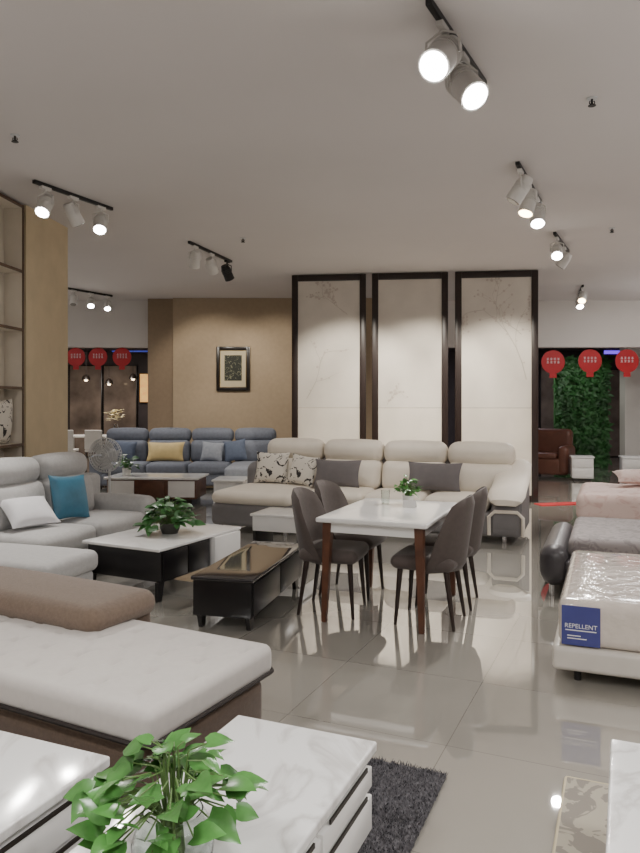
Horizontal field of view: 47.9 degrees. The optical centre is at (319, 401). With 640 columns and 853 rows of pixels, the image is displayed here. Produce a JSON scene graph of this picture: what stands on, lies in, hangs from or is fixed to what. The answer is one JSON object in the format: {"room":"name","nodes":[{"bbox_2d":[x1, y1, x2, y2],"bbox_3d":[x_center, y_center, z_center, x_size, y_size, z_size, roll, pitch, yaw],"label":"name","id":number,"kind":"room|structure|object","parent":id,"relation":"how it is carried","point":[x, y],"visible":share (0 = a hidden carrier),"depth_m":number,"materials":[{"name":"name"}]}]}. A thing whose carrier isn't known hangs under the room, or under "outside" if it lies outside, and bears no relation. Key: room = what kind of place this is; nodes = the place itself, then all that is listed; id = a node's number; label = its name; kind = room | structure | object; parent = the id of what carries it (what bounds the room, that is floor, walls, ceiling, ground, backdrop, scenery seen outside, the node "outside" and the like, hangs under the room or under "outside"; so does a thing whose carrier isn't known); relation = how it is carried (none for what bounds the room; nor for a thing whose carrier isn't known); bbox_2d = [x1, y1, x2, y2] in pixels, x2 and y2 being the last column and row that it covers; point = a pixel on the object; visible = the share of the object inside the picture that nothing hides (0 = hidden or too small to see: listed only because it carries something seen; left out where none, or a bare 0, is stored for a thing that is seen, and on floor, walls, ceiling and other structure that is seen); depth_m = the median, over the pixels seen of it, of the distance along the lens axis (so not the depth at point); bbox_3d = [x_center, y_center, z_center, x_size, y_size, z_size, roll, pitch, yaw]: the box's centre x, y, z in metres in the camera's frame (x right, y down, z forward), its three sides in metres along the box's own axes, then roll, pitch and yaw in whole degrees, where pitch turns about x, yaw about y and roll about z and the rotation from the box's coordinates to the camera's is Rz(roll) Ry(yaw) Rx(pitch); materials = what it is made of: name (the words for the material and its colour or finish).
{"room":"store","nodes":[
{"label":"store","id":0,"kind":"room"},
{"bbox_2d":[24,205,67,456],"bbox_3d":[-3.312,-0.250,8.008,0.600,3.600,1.000,0,0,5],"label":"wall pillar","id":1,"kind":"structure","parent":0,"point":[45,239],"depth_m":7.90,"materials":[{"name":"beige paint"}]},
{"bbox_2d":[68,348,84,369],"bbox_3d":[-4.975,-0.887,14.679,0.379,0.453,0.014,0,0,0],"label":"disc","id":2,"kind":"object","parent":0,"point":[76,356],"visible":0.99,"depth_m":14.67,"materials":[{"name":"red"}]},
{"bbox_2d":[89,348,106,369],"bbox_3d":[-4.526,-0.887,14.679,0.379,0.453,0.014,0,0,0],"label":"disc","id":3,"kind":"object","parent":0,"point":[97,356],"visible":1,"depth_m":14.67,"materials":[{"name":"red"}]},
{"bbox_2d":[113,348,130,369],"bbox_3d":[-4.037,-0.887,14.679,0.379,0.453,0.014,0,0,0],"label":"disc","id":4,"kind":"object","parent":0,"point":[121,356],"visible":1,"depth_m":14.67,"materials":[{"name":"red"}]},
{"bbox_2d":[173,298,371,462],"bbox_3d":[-0.500,-0.250,14.350,4.800,3.600,0.300,0,0,0],"label":"wall","id":5,"kind":"structure","parent":0,"point":[200,325],"depth_m":14.20,"materials":[{"name":"paint"}]},
{"bbox_2d":[148,299,172,441],"bbox_3d":[-3.165,-0.250,14.420,0.510,3.600,0.240,0,0,0],"label":"pillar","id":6,"kind":"structure","parent":5,"relation":"attached to","point":[160,311],"depth_m":14.30,"materials":[{"name":"paint"}]},
{"bbox_2d":[216,347,249,390],"bbox_3d":[-1.710,-0.655,14.170,0.660,0.870,0.040,0,0,0],"label":"framed picture","id":7,"kind":"object","parent":5,"relation":"attached to","point":[232,363],"visible":1,"depth_m":14.17},
{"bbox_2d":[224,355,241,380],"bbox_3d":[-1.710,-0.670,14.168,0.340,0.500,0.004,0,0,0],"label":"print","id":8,"kind":"object","parent":7,"relation":"attached to","point":[232,363],"depth_m":14.17},
{"bbox_2d":[68,301,639,347],"bbox_3d":[0.000,-1.580,14.675,17.800,0.940,0.250,0,0,0],"label":"wall","id":9,"kind":"structure","parent":5,"relation":"attached to","point":[600,324],"depth_m":14.55,"materials":[{"name":"paint"}]},
{"bbox_2d":[541,350,564,377],"bbox_3d":[4.751,-0.803,14.679,0.478,0.622,0.014,0,0,0],"label":"disc","id":10,"kind":"object","parent":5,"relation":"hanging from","point":[553,361],"visible":1,"depth_m":14.67,"materials":[{"name":"red"}]},
{"bbox_2d":[578,349,601,376],"bbox_3d":[5.505,-0.813,14.679,0.478,0.602,0.014,0,0,0],"label":"disc","id":11,"kind":"object","parent":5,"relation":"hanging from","point":[590,360],"visible":1,"depth_m":14.67,"materials":[{"name":"red"}]},
{"bbox_2d":[615,349,638,376],"bbox_3d":[6.259,-0.813,14.679,0.478,0.602,0.014,0,0,0],"label":"disc","id":12,"kind":"object","parent":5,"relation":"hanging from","point":[627,360],"visible":1,"depth_m":14.67,"materials":[{"name":"red"}]},
{"bbox_2d":[0,0,639,300],"bbox_3d":[0.000,-2.100,5.650,18.000,0.100,18.300,0,0,0],"label":"ceiling","id":13,"kind":"structure","parent":0,"point":[311,133],"depth_m":5.64,"materials":[{"name":"paint"}]},
{"bbox_2d":[32,179,112,234],"bbox_3d":[-2.406,-1.886,7.106,0.184,0.329,1.056,0,0,25],"label":"track light","id":14,"kind":"object","parent":13,"relation":"attached to","point":[45,204],"visible":1,"depth_m":7.04,"materials":[{"name":"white metal"}]},
{"bbox_2d":[68,287,112,310],"bbox_3d":[-4.242,-1.890,13.346,0.190,0.319,1.070,0,0,29],"label":"track light","id":15,"kind":"object","parent":13,"relation":"attached to","point":[73,298],"visible":0.99,"depth_m":13.30,"materials":[{"name":"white metal"}]},
{"bbox_2d":[188,241,233,281],"bbox_3d":[-1.484,-1.885,9.788,0.189,0.330,1.324,0,0,17],"label":"track light","id":16,"kind":"object","parent":13,"relation":"attached to","point":[195,257],"visible":1,"depth_m":9.72,"materials":[{"name":"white metal"}]},
{"bbox_2d":[418,0,488,110],"bbox_3d":[0.810,-1.865,4.120,0.291,0.369,1.069,0,0,28],"label":"track light","id":17,"kind":"object","parent":13,"relation":"hanging from","point":[465,82],"visible":1,"depth_m":3.84,"materials":[{"name":"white metal"}]},
{"bbox_2d":[506,161,545,228],"bbox_3d":[1.952,-1.880,6.729,0.229,0.340,1.310,0,0,25],"label":"track light","id":18,"kind":"object","parent":13,"relation":"attached to","point":[523,194],"visible":1,"depth_m":6.59,"materials":[{"name":"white metal"}]},
{"bbox_2d":[550,232,571,268],"bbox_3d":[3.078,-1.889,9.194,0.213,0.322,1.180,0,0,27],"label":"track light","id":19,"kind":"object","parent":13,"relation":"attached to","point":[558,253],"visible":1,"depth_m":8.84,"materials":[{"name":"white metal"}]},
{"bbox_2d":[575,285,586,308],"bbox_3d":[4.775,-1.889,13.200,0.169,0.322,1.290,0,0,16],"label":"track light","id":20,"kind":"object","parent":13,"relation":"hanging from","point":[581,296],"visible":1,"depth_m":12.70,"materials":[{"name":"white metal"}]},
{"bbox_2d":[68,351,617,448],"bbox_3d":[0.000,-0.250,20.450,18.000,3.600,0.100,0,0,0],"label":"wall","id":21,"kind":"structure","parent":0,"point":[140,359],"depth_m":20.40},
{"bbox_2d":[139,373,147,402],"bbox_3d":[-4.934,-0.395,20.335,0.342,0.849,0.090,0,0,0],"label":"poster","id":22,"kind":"object","parent":21,"relation":"attached to","point":[143,377],"visible":0.56,"depth_m":20.29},
{"bbox_2d":[68,348,619,350],"bbox_3d":[0.000,-1.500,17.650,18.000,0.100,5.700,0,0,0],"label":"ceiling","id":23,"kind":"structure","parent":0,"point":[83,349],"depth_m":19.89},
{"bbox_2d":[84,457,639,852],"bbox_3d":[0.000,1.600,8.500,18.000,0.100,24.000,0,0,0],"label":"floor","id":24,"kind":"structure","parent":0,"point":[484,703],"depth_m":3.98,"materials":[{"name":"tile"}]},
{"bbox_2d":[0,193,23,457],"bbox_3d":[-3.220,-0.240,6.852,0.224,3.580,1.204,0,0,5],"label":"display shelf","id":25,"kind":"object","parent":24,"relation":"on","point":[11,211],"visible":0.69,"depth_m":7.42,"materials":[{"name":"brown wood"}]},
{"bbox_2d":[0,399,12,442],"bbox_3d":[-3.171,0.194,7.128,0.144,0.459,0.420,0,0,5],"label":"patterned cushion","id":26,"kind":"object","parent":25,"relation":"on","point":[6,406],"visible":1,"depth_m":7.14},
{"bbox_2d":[0,731,109,852],"bbox_3d":[-1.301,1.340,2.025,0.950,0.420,1.000,0,0,23],"label":"coffee table","id":27,"kind":"object","parent":24,"relation":"on","point":[36,775],"visible":0.77,"depth_m":2.13,"materials":[{"name":"white stone"}]},
{"bbox_2d":[68,430,78,451],"bbox_3d":[-5.750,1.090,16.395,0.400,0.920,0.410,0,0,0],"label":"chair","id":28,"kind":"object","parent":24,"relation":"on","point":[71,448],"visible":0.42,"depth_m":16.19,"materials":[{"name":"white fabric"}]},
{"bbox_2d":[0,452,155,579],"bbox_3d":[-2.225,1.025,6.346,1.530,1.050,2.500,0,0,18],"label":"sofa","id":29,"kind":"object","parent":24,"relation":"on","point":[55,548],"visible":0.66,"depth_m":6.37,"materials":[{"name":"grey fabric"}]},
{"bbox_2d":[0,480,45,530],"bbox_3d":[-2.763,0.925,6.426,0.369,0.410,0.720,0,0,18],"label":"cushion","id":30,"kind":"object","parent":29,"relation":"on","point":[10,489],"depth_m":6.34,"materials":[{"name":"grey fabric"}]},
{"bbox_2d":[0,496,60,528],"bbox_3d":[-2.512,0.947,6.214,0.295,0.236,0.440,0,0,40],"label":"throw pillow","id":31,"kind":"object","parent":29,"relation":"on","point":[32,511],"visible":1,"depth_m":6.14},
{"bbox_2d":[0,523,95,548],"bbox_3d":[-2.406,1.195,6.195,0.660,0.230,0.780,0,0,18],"label":"seat cushion","id":32,"kind":"object","parent":29,"relation":"on","point":[69,535],"depth_m":6.07,"materials":[{"name":"grey fabric"}]},
{"bbox_2d":[0,543,97,576],"bbox_3d":[-2.354,1.210,5.416,1.200,0.200,0.650,0,0,18],"label":"cushion","id":33,"kind":"object","parent":29,"relation":"on","point":[74,562],"depth_m":5.27,"materials":[{"name":"grey fabric"}]},
{"bbox_2d":[37,473,93,510],"bbox_3d":[-2.537,0.925,7.121,0.369,0.410,0.700,0,0,18],"label":"cushion","id":34,"kind":"object","parent":29,"relation":"on","point":[43,479],"depth_m":7.09,"materials":[{"name":"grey fabric"}]},
{"bbox_2d":[48,474,89,518],"bbox_3d":[-2.320,0.879,6.667,0.195,0.432,0.445,0,0,31],"label":"throw pillow","id":35,"kind":"object","parent":29,"relation":"on","point":[69,498],"visible":0.98,"depth_m":6.58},
{"bbox_2d":[57,509,143,536],"bbox_3d":[-2.159,1.195,6.956,0.660,0.230,0.800,0,0,18],"label":"seat cushion","id":36,"kind":"object","parent":29,"relation":"on","point":[105,521],"depth_m":6.80,"materials":[{"name":"grey fabric"}]},
{"bbox_2d":[69,365,102,456],"bbox_3d":[-6.612,0.252,20.335,0.934,2.594,0.090,0,0,0],"label":"glass showcase","id":37,"kind":"object","parent":24,"relation":"on","point":[85,397],"visible":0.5,"depth_m":20.29,"materials":[{"name":"glass"}]},
{"bbox_2d":[74,434,106,437],"bbox_3d":[-5.400,1.170,17.200,1.400,0.760,0.800,0,0,0],"label":"display table","id":38,"kind":"object","parent":24,"relation":"on","point":[75,435],"visible":0.07,"depth_m":16.81,"materials":[{"name":"white stone"}]},
{"bbox_2d":[104,409,124,427],"bbox_3d":[-4.871,0.481,17.081,0.501,0.619,0.507,0,0,0],"label":"flower vase","id":39,"kind":"object","parent":38,"relation":"on","point":[114,410],"visible":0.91,"depth_m":17.04,"materials":[{"name":"clear glass"}]},
{"bbox_2d":[85,430,103,470],"bbox_3d":[-5.100,1.090,16.395,0.400,0.920,0.410,0,0,0],"label":"chair","id":40,"kind":"object","parent":24,"relation":"on","point":[91,436],"visible":0.54,"depth_m":16.19,"materials":[{"name":"white fabric"}]},
{"bbox_2d":[88,438,121,492],"bbox_3d":[-2.500,0.983,8.450,0.378,1.135,0.378,0,0,-33],"label":"pedestal fan","id":41,"kind":"object","parent":24,"relation":"on","point":[109,454],"visible":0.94,"depth_m":8.38,"materials":[{"name":"silver metal"}]},
{"bbox_2d":[103,365,137,446],"bbox_3d":[-5.639,0.252,20.335,0.962,2.594,0.090,0,0,0],"label":"glass showcase","id":42,"kind":"object","parent":24,"relation":"on","point":[123,393],"visible":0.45,"depth_m":20.29,"materials":[{"name":"glass"}]},
{"bbox_2d":[0,566,273,800],"bbox_3d":[-1.319,1.255,3.458,2.193,0.590,1.033,0,0,28],"label":"sofa","id":43,"kind":"object","parent":24,"relation":"on","point":[84,664],"visible":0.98,"depth_m":2.99,"materials":[{"name":"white fabric"}]},
{"bbox_2d":[0,566,154,631],"bbox_3d":[-1.548,1.042,3.881,1.390,0.165,0.500,0,0,28],"label":"cushion","id":44,"kind":"object","parent":43,"relation":"on","point":[61,603],"depth_m":3.59,"materials":[{"name":"beige fabric"}]},
{"bbox_2d":[0,615,270,742],"bbox_3d":[-1.355,1.153,3.382,2.160,0.146,0.840,0,0,28],"label":"seat cushion","id":45,"kind":"object","parent":43,"relation":"on","point":[120,681],"depth_m":2.91,"materials":[{"name":"white fabric"}]},
{"bbox_2d":[103,473,208,504],"bbox_3d":[-2.500,1.340,11.100,1.440,0.420,0.760,0,0,4],"label":"coffee table","id":46,"kind":"object","parent":24,"relation":"on","point":[190,487],"visible":0.86,"depth_m":10.76,"materials":[{"name":"wood"}]},
{"bbox_2d":[114,454,139,475],"bbox_3d":[-2.991,0.964,11.097,0.420,0.333,0.366,0,0,33],"label":"plant","id":47,"kind":"object","parent":46,"relation":"on","point":[126,471],"visible":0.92,"depth_m":11.06,"materials":[{"name":"green plant"}]},
{"bbox_2d":[82,522,240,602],"bbox_3d":[-1.321,1.340,6.196,0.820,0.420,1.140,0,0,27],"label":"coffee table","id":48,"kind":"object","parent":24,"relation":"on","point":[158,557],"visible":0.74,"depth_m":5.83,"materials":[{"name":"wood"}]},
{"bbox_2d":[133,496,205,536],"bbox_3d":[-1.278,0.972,6.224,0.604,0.315,0.523,0,0,0],"label":"pothos","id":49,"kind":"object","parent":48,"relation":"on","point":[161,509],"visible":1,"depth_m":6.14,"materials":[{"name":"green plant"}]},
{"bbox_2d":[159,522,179,533],"bbox_3d":[-1.294,1.085,6.211,0.180,0.090,0.180,0,0,0],"label":"pot","id":50,"kind":"object","parent":48,"relation":"on","point":[166,528],"depth_m":6.14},
{"bbox_2d":[89,428,276,488],"bbox_3d":[-2.380,1.015,12.850,3.400,1.070,1.700,0,0,0],"label":"sofa","id":51,"kind":"object","parent":24,"relation":"on","point":[256,439],"visible":0.61,"depth_m":13.30,"materials":[{"name":"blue fabric"}]},
{"bbox_2d":[114,440,136,460],"bbox_3d":[-3.557,0.890,13.109,0.442,0.390,0.186,0,0,1],"label":"throw pillow","id":52,"kind":"object","parent":51,"relation":"on","point":[128,448],"visible":0.76,"depth_m":13.06,"materials":[{"name":"blue fabric"}]},
{"bbox_2d":[104,461,150,474],"bbox_3d":[-3.455,1.185,12.995,0.730,0.228,0.689,0,0,0],"label":"seat cushion","id":53,"kind":"object","parent":51,"relation":"on","point":[143,465],"depth_m":12.67,"materials":[{"name":"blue fabric"}]},
{"bbox_2d":[108,440,147,461],"bbox_3d":[-3.610,0.920,13.440,0.780,0.420,0.357,0,0,0],"label":"cushion","id":54,"kind":"object","parent":51,"relation":"on","point":[141,451],"depth_m":13.31,"materials":[{"name":"blue fabric"}]},
{"bbox_2d":[146,442,184,460],"bbox_3d":[-2.800,0.899,13.056,0.680,0.342,0.182,0,0,0],"label":"throw pillow","id":55,"kind":"object","parent":51,"relation":"on","point":[157,451],"visible":1,"depth_m":13.00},
{"bbox_2d":[146,461,191,472],"bbox_3d":[-2.715,1.185,12.995,0.730,0.228,0.689,0,0,0],"label":"seat cushion","id":56,"kind":"object","parent":51,"relation":"on","point":[151,466],"depth_m":12.67,"materials":[{"name":"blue fabric"}]},
{"bbox_2d":[148,440,190,461],"bbox_3d":[-2.810,0.920,13.440,0.780,0.420,0.357,0,0,0],"label":"cushion","id":57,"kind":"object","parent":51,"relation":"on","point":[187,445],"depth_m":13.33,"materials":[{"name":"yellow fabric"}]},
{"bbox_2d":[188,461,231,474],"bbox_3d":[-1.975,1.185,12.995,0.730,0.228,0.689,0,0,0],"label":"seat cushion","id":58,"kind":"object","parent":51,"relation":"on","point":[211,467],"depth_m":12.67,"materials":[{"name":"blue fabric"}]},
{"bbox_2d":[191,440,229,461],"bbox_3d":[-2.010,0.920,13.440,0.780,0.420,0.357,0,0,0],"label":"cushion","id":59,"kind":"object","parent":51,"relation":"on","point":[196,445],"depth_m":13.29,"materials":[{"name":"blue fabric"}]},
{"bbox_2d":[200,441,223,461],"bbox_3d":[-1.955,0.899,13.056,0.426,0.376,0.183,0,0,1],"label":"throw pillow","id":60,"kind":"object","parent":51,"relation":"on","point":[210,451],"visible":1,"depth_m":13.00,"materials":[{"name":"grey fabric"}]},
{"bbox_2d":[223,439,246,461],"bbox_3d":[-1.546,0.882,13.112,0.467,0.435,0.190,0,0,-1],"label":"throw pillow","id":61,"kind":"object","parent":51,"relation":"on","point":[234,450],"visible":1,"depth_m":13.05,"materials":[{"name":"blue fabric"}]},
{"bbox_2d":[224,461,253,475],"bbox_3d":[-1.210,1.185,12.660,0.780,0.228,1.320,0,0,0],"label":"cushion","id":62,"kind":"object","parent":51,"relation":"on","point":[237,468],"depth_m":12.02,"materials":[{"name":"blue fabric"}]},
{"bbox_2d":[235,440,270,460],"bbox_3d":[-1.210,0.920,13.440,0.780,0.420,0.357,0,0,0],"label":"cushion","id":63,"kind":"object","parent":51,"relation":"on","point":[252,447],"depth_m":13.28,"materials":[{"name":"blue fabric"}]},
{"bbox_2d":[211,476,246,502],"bbox_3d":[-1.350,1.355,11.000,0.500,0.390,0.600,0,0,4],"label":"side table","id":64,"kind":"object","parent":24,"relation":"on","point":[221,482],"visible":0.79,"depth_m":10.75,"materials":[{"name":"white stone"}]},
{"bbox_2d":[191,541,301,630],"bbox_3d":[-0.511,1.370,5.495,0.450,0.360,1.300,0,0,14],"label":"coffee table","id":65,"kind":"object","parent":24,"relation":"on","point":[241,584],"visible":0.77,"depth_m":5.00,"materials":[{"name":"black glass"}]},
{"bbox_2d":[250,507,297,542],"bbox_3d":[-0.360,1.330,7.300,0.540,0.440,0.500,0,0,20],"label":"side table","id":66,"kind":"object","parent":24,"relation":"on","point":[267,521],"visible":0.43,"depth_m":7.13,"materials":[{"name":"white stone"}]},
{"bbox_2d":[292,274,365,443],"bbox_3d":[0.141,-0.245,11.550,1.194,3.590,0.060,0,0,7],"label":"screen","id":67,"kind":"object","parent":24,"relation":"on","point":[329,311],"visible":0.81,"depth_m":11.54,"materials":[{"name":"fabric"}]},
{"bbox_2d":[291,487,368,619],"bbox_3d":[0.065,1.101,5.384,0.565,0.902,0.530,0,0,16],"label":"dining chair","id":68,"kind":"object","parent":24,"relation":"on","point":[306,505],"visible":0.95,"depth_m":5.26,"materials":[{"name":"grey fabric"}]},
{"bbox_2d":[314,480,386,600],"bbox_3d":[0.234,1.101,5.881,0.565,0.902,0.530,0,0,22],"label":"dining chair","id":69,"kind":"object","parent":24,"relation":"on","point":[331,496],"visible":0.39,"depth_m":5.95,"materials":[{"name":"grey fabric"}]},
{"bbox_2d":[212,438,531,542],"bbox_3d":[0.632,1.015,8.726,3.683,1.070,1.533,0,0,21],"label":"sectional sofa","id":70,"kind":"object","parent":24,"relation":"on","point":[495,466],"visible":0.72,"depth_m":8.63,"materials":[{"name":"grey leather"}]},
{"bbox_2d":[212,483,314,506],"bbox_3d":[-0.649,1.150,9.007,1.040,0.210,1.120,0,0,21],"label":"cushion","id":71,"kind":"object","parent":70,"relation":"on","point":[249,494],"depth_m":8.58,"materials":[{"name":"beige leather"}]},
{"bbox_2d":[254,452,289,483],"bbox_3d":[-0.629,0.855,9.411,0.460,0.399,0.194,0,0,15],"label":"throw pillow","id":72,"kind":"object","parent":70,"relation":"on","point":[271,467],"visible":1,"depth_m":9.35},
{"bbox_2d":[265,458,322,484],"bbox_3d":[-0.342,0.920,9.583,0.800,0.380,0.414,0,0,21],"label":"cushion","id":73,"kind":"object","parent":70,"relation":"on","point":[290,459],"depth_m":9.41,"materials":[{"name":"fabric"}]},
{"bbox_2d":[285,454,319,486],"bbox_3d":[-0.222,0.871,9.198,0.430,0.411,0.200,0,0,31],"label":"throw pillow","id":74,"kind":"object","parent":70,"relation":"on","point":[302,470],"visible":1,"depth_m":9.14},
{"bbox_2d":[313,459,361,487],"bbox_3d":[0.215,0.888,8.983,0.600,0.334,0.188,0,0,17],"label":"throw pillow","id":75,"kind":"object","parent":70,"relation":"on","point":[342,473],"visible":0.88,"depth_m":8.92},
{"bbox_2d":[312,486,373,504],"bbox_3d":[0.265,1.150,8.876,0.720,0.210,0.710,0,0,21],"label":"seat cushion","id":76,"kind":"object","parent":70,"relation":"on","point":[352,494],"depth_m":8.58,"materials":[{"name":"fabric"}]},
{"bbox_2d":[326,459,382,489],"bbox_3d":[0.419,0.920,9.291,0.800,0.380,0.414,0,0,21],"label":"cushion","id":77,"kind":"object","parent":70,"relation":"on","point":[370,475],"depth_m":9.05,"materials":[{"name":"fabric"}]},
{"bbox_2d":[363,488,431,500],"bbox_3d":[0.942,1.150,8.616,0.710,0.210,0.710,0,0,21],"label":"seat cushion","id":78,"kind":"object","parent":70,"relation":"on","point":[422,494],"depth_m":8.41,"materials":[{"name":"beige leather"}]},
{"bbox_2d":[382,461,445,492],"bbox_3d":[1.180,0.920,8.999,0.800,0.380,0.414,0,0,21],"label":"cushion","id":79,"kind":"object","parent":70,"relation":"on","point":[393,472],"depth_m":8.92,"materials":[{"name":"fabric"}]},
{"bbox_2d":[408,461,462,491],"bbox_3d":[1.357,0.888,8.566,0.660,0.334,0.195,0,0,21],"label":"throw pillow","id":80,"kind":"object","parent":70,"relation":"on","point":[433,476],"visible":0.92,"depth_m":8.50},
{"bbox_2d":[424,491,491,510],"bbox_3d":[1.623,1.150,8.354,0.730,0.210,0.710,0,0,21],"label":"seat cushion","id":81,"kind":"object","parent":70,"relation":"on","point":[441,496],"depth_m":8.16,"materials":[{"name":"beige leather"}]},
{"bbox_2d":[450,462,511,492],"bbox_3d":[1.941,0.920,8.707,0.800,0.380,0.414,0,0,21],"label":"cushion","id":82,"kind":"object","parent":70,"relation":"on","point":[473,476],"depth_m":8.55,"materials":[{"name":"fabric"}]},
{"bbox_2d":[316,498,457,633],"bbox_3d":[0.550,1.180,5.430,0.800,0.740,1.140,0,0,22],"label":"dining table","id":83,"kind":"object","parent":24,"relation":"on","point":[367,516],"visible":0.84,"depth_m":5.06,"materials":[{"name":"white stone"}]},
{"bbox_2d":[381,489,389,503],"bbox_3d":[0.520,0.754,5.720,0.072,0.110,0.072,0,0,0],"label":"drinking glass","id":84,"kind":"object","parent":83,"relation":"on","point":[385,494],"visible":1,"depth_m":5.69,"materials":[{"name":"white"}]},
{"bbox_2d":[394,474,423,499],"bbox_3d":[0.705,0.694,5.734,0.250,0.233,0.280,0,0,0],"label":"table plant","id":85,"kind":"object","parent":83,"relation":"on","point":[406,490],"visible":1,"depth_m":5.70,"materials":[{"name":"green plant"}]},
{"bbox_2d":[403,500,416,507],"bbox_3d":[0.690,0.782,5.540,0.100,0.053,0.060,0,0,20],"label":"place card","id":86,"kind":"object","parent":83,"relation":"on","point":[406,503],"visible":1,"depth_m":5.53,"materials":[{"name":"white paint"}]},
{"bbox_2d":[357,756,447,852],"bbox_3d":[-0.120,1.534,2.390,0.761,0.031,1.616,0,0,23],"label":"shag rug","id":87,"kind":"object","parent":24,"relation":"on","point":[403,796],"visible":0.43,"depth_m":2.76,"materials":[{"name":"carpet"}]},
{"bbox_2d":[68,715,376,852],"bbox_3d":[-0.317,1.324,1.882,0.530,0.388,1.350,0,0,23],"label":"coffee table","id":88,"kind":"object","parent":87,"relation":"on","point":[317,799],"visible":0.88,"depth_m":2.18,"materials":[{"name":"white stone"}]},
{"bbox_2d":[63,728,267,852],"bbox_3d":[-0.390,0.977,1.717,0.524,0.306,0.481,0,0,0],"label":"pothos","id":89,"kind":"object","parent":88,"relation":"on","point":[177,820],"visible":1,"depth_m":1.69,"materials":[{"name":"green plant"}]},
{"bbox_2d":[130,799,213,852],"bbox_3d":[-0.355,1.058,1.740,0.200,0.145,0.200,0,0,0],"label":"glass vase","id":90,"kind":"object","parent":88,"relation":"on","point":[182,830],"depth_m":1.68,"materials":[{"name":"white"}]},
{"bbox_2d":[372,272,447,446],"bbox_3d":[1.421,-0.245,11.395,1.194,3.590,0.060,0,0,6],"label":"screen","id":91,"kind":"object","parent":24,"relation":"on","point":[410,310],"visible":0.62,"depth_m":11.38,"materials":[{"name":"fabric"}]},
{"bbox_2d":[390,494,474,631],"bbox_3d":[0.811,1.101,5.109,0.565,0.902,0.530,0,0,22],"label":"dining chair","id":92,"kind":"object","parent":24,"relation":"on","point":[449,552],"visible":0.93,"depth_m":4.91,"materials":[{"name":"grey fabric"}]},
{"bbox_2d":[413,486,487,610],"bbox_3d":[1.016,1.101,5.589,0.565,0.902,0.530,0,0,19],"label":"dining chair","id":93,"kind":"object","parent":24,"relation":"on","point":[481,495],"visible":0.51,"depth_m":5.42,"materials":[{"name":"grey fabric"}]},
{"bbox_2d":[455,270,537,501],"bbox_3d":[2.750,-0.245,11.235,1.267,3.590,0.060,0,0,7],"label":"screen","id":94,"kind":"object","parent":24,"relation":"on","point":[496,312],"visible":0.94,"depth_m":11.22,"materials":[{"name":"fabric"}]},
{"bbox_2d":[539,365,553,428],"bbox_3d":[6.499,0.252,20.335,0.596,2.594,0.090,0,0,0],"label":"glass showcase","id":95,"kind":"object","parent":24,"relation":"on","point":[546,392],"visible":0.27,"depth_m":20.29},
{"bbox_2d":[534,502,575,505],"bbox_3d":[4.348,1.545,11.101,2.200,0.010,0.240,0,0,-14],"label":"carpet","id":96,"kind":"object","parent":24,"relation":"on","point":[555,503],"visible":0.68,"depth_m":10.93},
{"bbox_2d":[538,428,574,474],"bbox_3d":[4.655,1.030,15.209,1.300,0.920,0.880,0,0,30],"label":"leather sofa","id":97,"kind":"object","parent":24,"relation":"on","point":[555,446],"visible":0.44,"depth_m":14.82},
{"bbox_2d":[538,451,557,458],"bbox_3d":[4.593,1.110,15.100,0.840,0.120,0.630,0,0,30],"label":"seat cushion","id":98,"kind":"object","parent":97,"relation":"on","point":[541,454],"depth_m":14.74,"materials":[{"name":"brown leather"}]},
{"bbox_2d":[552,776,608,852],"bbox_3d":[1.223,1.544,2.063,1.104,0.012,1.504,0,0,23],"label":"patterned rug","id":99,"kind":"object","parent":24,"relation":"on","point":[581,827],"visible":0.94,"depth_m":2.67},
{"bbox_2d":[606,739,639,852],"bbox_3d":[1.154,1.334,1.750,0.850,0.408,1.100,0,0,23],"label":"coffee table","id":100,"kind":"object","parent":99,"relation":"on","point":[623,812],"visible":1,"depth_m":2.05,"materials":[{"name":"white stone"}]},
{"bbox_2d":[569,455,594,480],"bbox_3d":[5.200,1.310,14.300,0.440,0.480,0.440,0,0,15],"label":"bedside table","id":101,"kind":"object","parent":24,"relation":"on","point":[581,466],"visible":1,"depth_m":14.11,"materials":[{"name":"white paint"}]},
{"bbox_2d":[552,354,614,467],"bbox_3d":[6.179,0.258,16.981,1.480,2.778,0.238,0,0,0],"label":"wall","id":102,"kind":"structure","parent":24,"relation":"on","point":[581,406],"depth_m":16.94,"materials":[{"name":"green plant"}]},
{"bbox_2d":[540,517,639,595],"bbox_3d":[3.013,1.305,5.954,2.200,0.490,1.350,0,0,22],"label":"bed","id":103,"kind":"object","parent":24,"relation":"on","point":[614,535],"visible":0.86,"depth_m":5.76,"materials":[{"name":"grey leather"}]},
{"bbox_2d":[552,550,639,680],"bbox_3d":[2.477,1.315,4.323,1.960,0.470,1.530,0,0,22],"label":"bed","id":104,"kind":"object","parent":24,"relation":"on","point":[598,631],"visible":1,"depth_m":3.95,"materials":[{"name":"fabric"}]},
{"bbox_2d":[576,482,639,519],"bbox_3d":[4.068,1.273,8.371,2.000,0.553,1.500,0,0,22],"label":"bed","id":105,"kind":"object","parent":24,"relation":"on","point":[594,499],"visible":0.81,"depth_m":7.99,"materials":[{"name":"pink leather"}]},
{"bbox_2d":[612,469,639,484],"bbox_3d":[3.898,0.906,8.712,0.620,0.164,0.411,0,0,12],"label":"bed pillow","id":106,"kind":"object","parent":105,"relation":"on","point":[629,476],"visible":1,"depth_m":8.63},
{"bbox_2d":[608,369,619,456],"bbox_3d":[8.402,0.308,20.335,0.737,2.481,0.090,0,0,0],"label":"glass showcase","id":107,"kind":"object","parent":24,"relation":"on","point":[614,418],"visible":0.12,"depth_m":20.29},
{"bbox_2d":[618,455,639,469],"bbox_3d":[6.150,1.310,14.200,0.440,0.480,0.440,0,0,15],"label":"bedside table","id":108,"kind":"object","parent":24,"relation":"on","point":[626,461],"visible":0.67,"depth_m":14.02,"materials":[{"name":"white paint"}]},
{"bbox_2d":[620,348,639,455],"bbox_3d":[7.150,0.050,16.550,0.400,3.000,0.300,0,0,0],"label":"pillar","id":109,"kind":"structure","parent":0,"point":[629,386],"depth_m":16.40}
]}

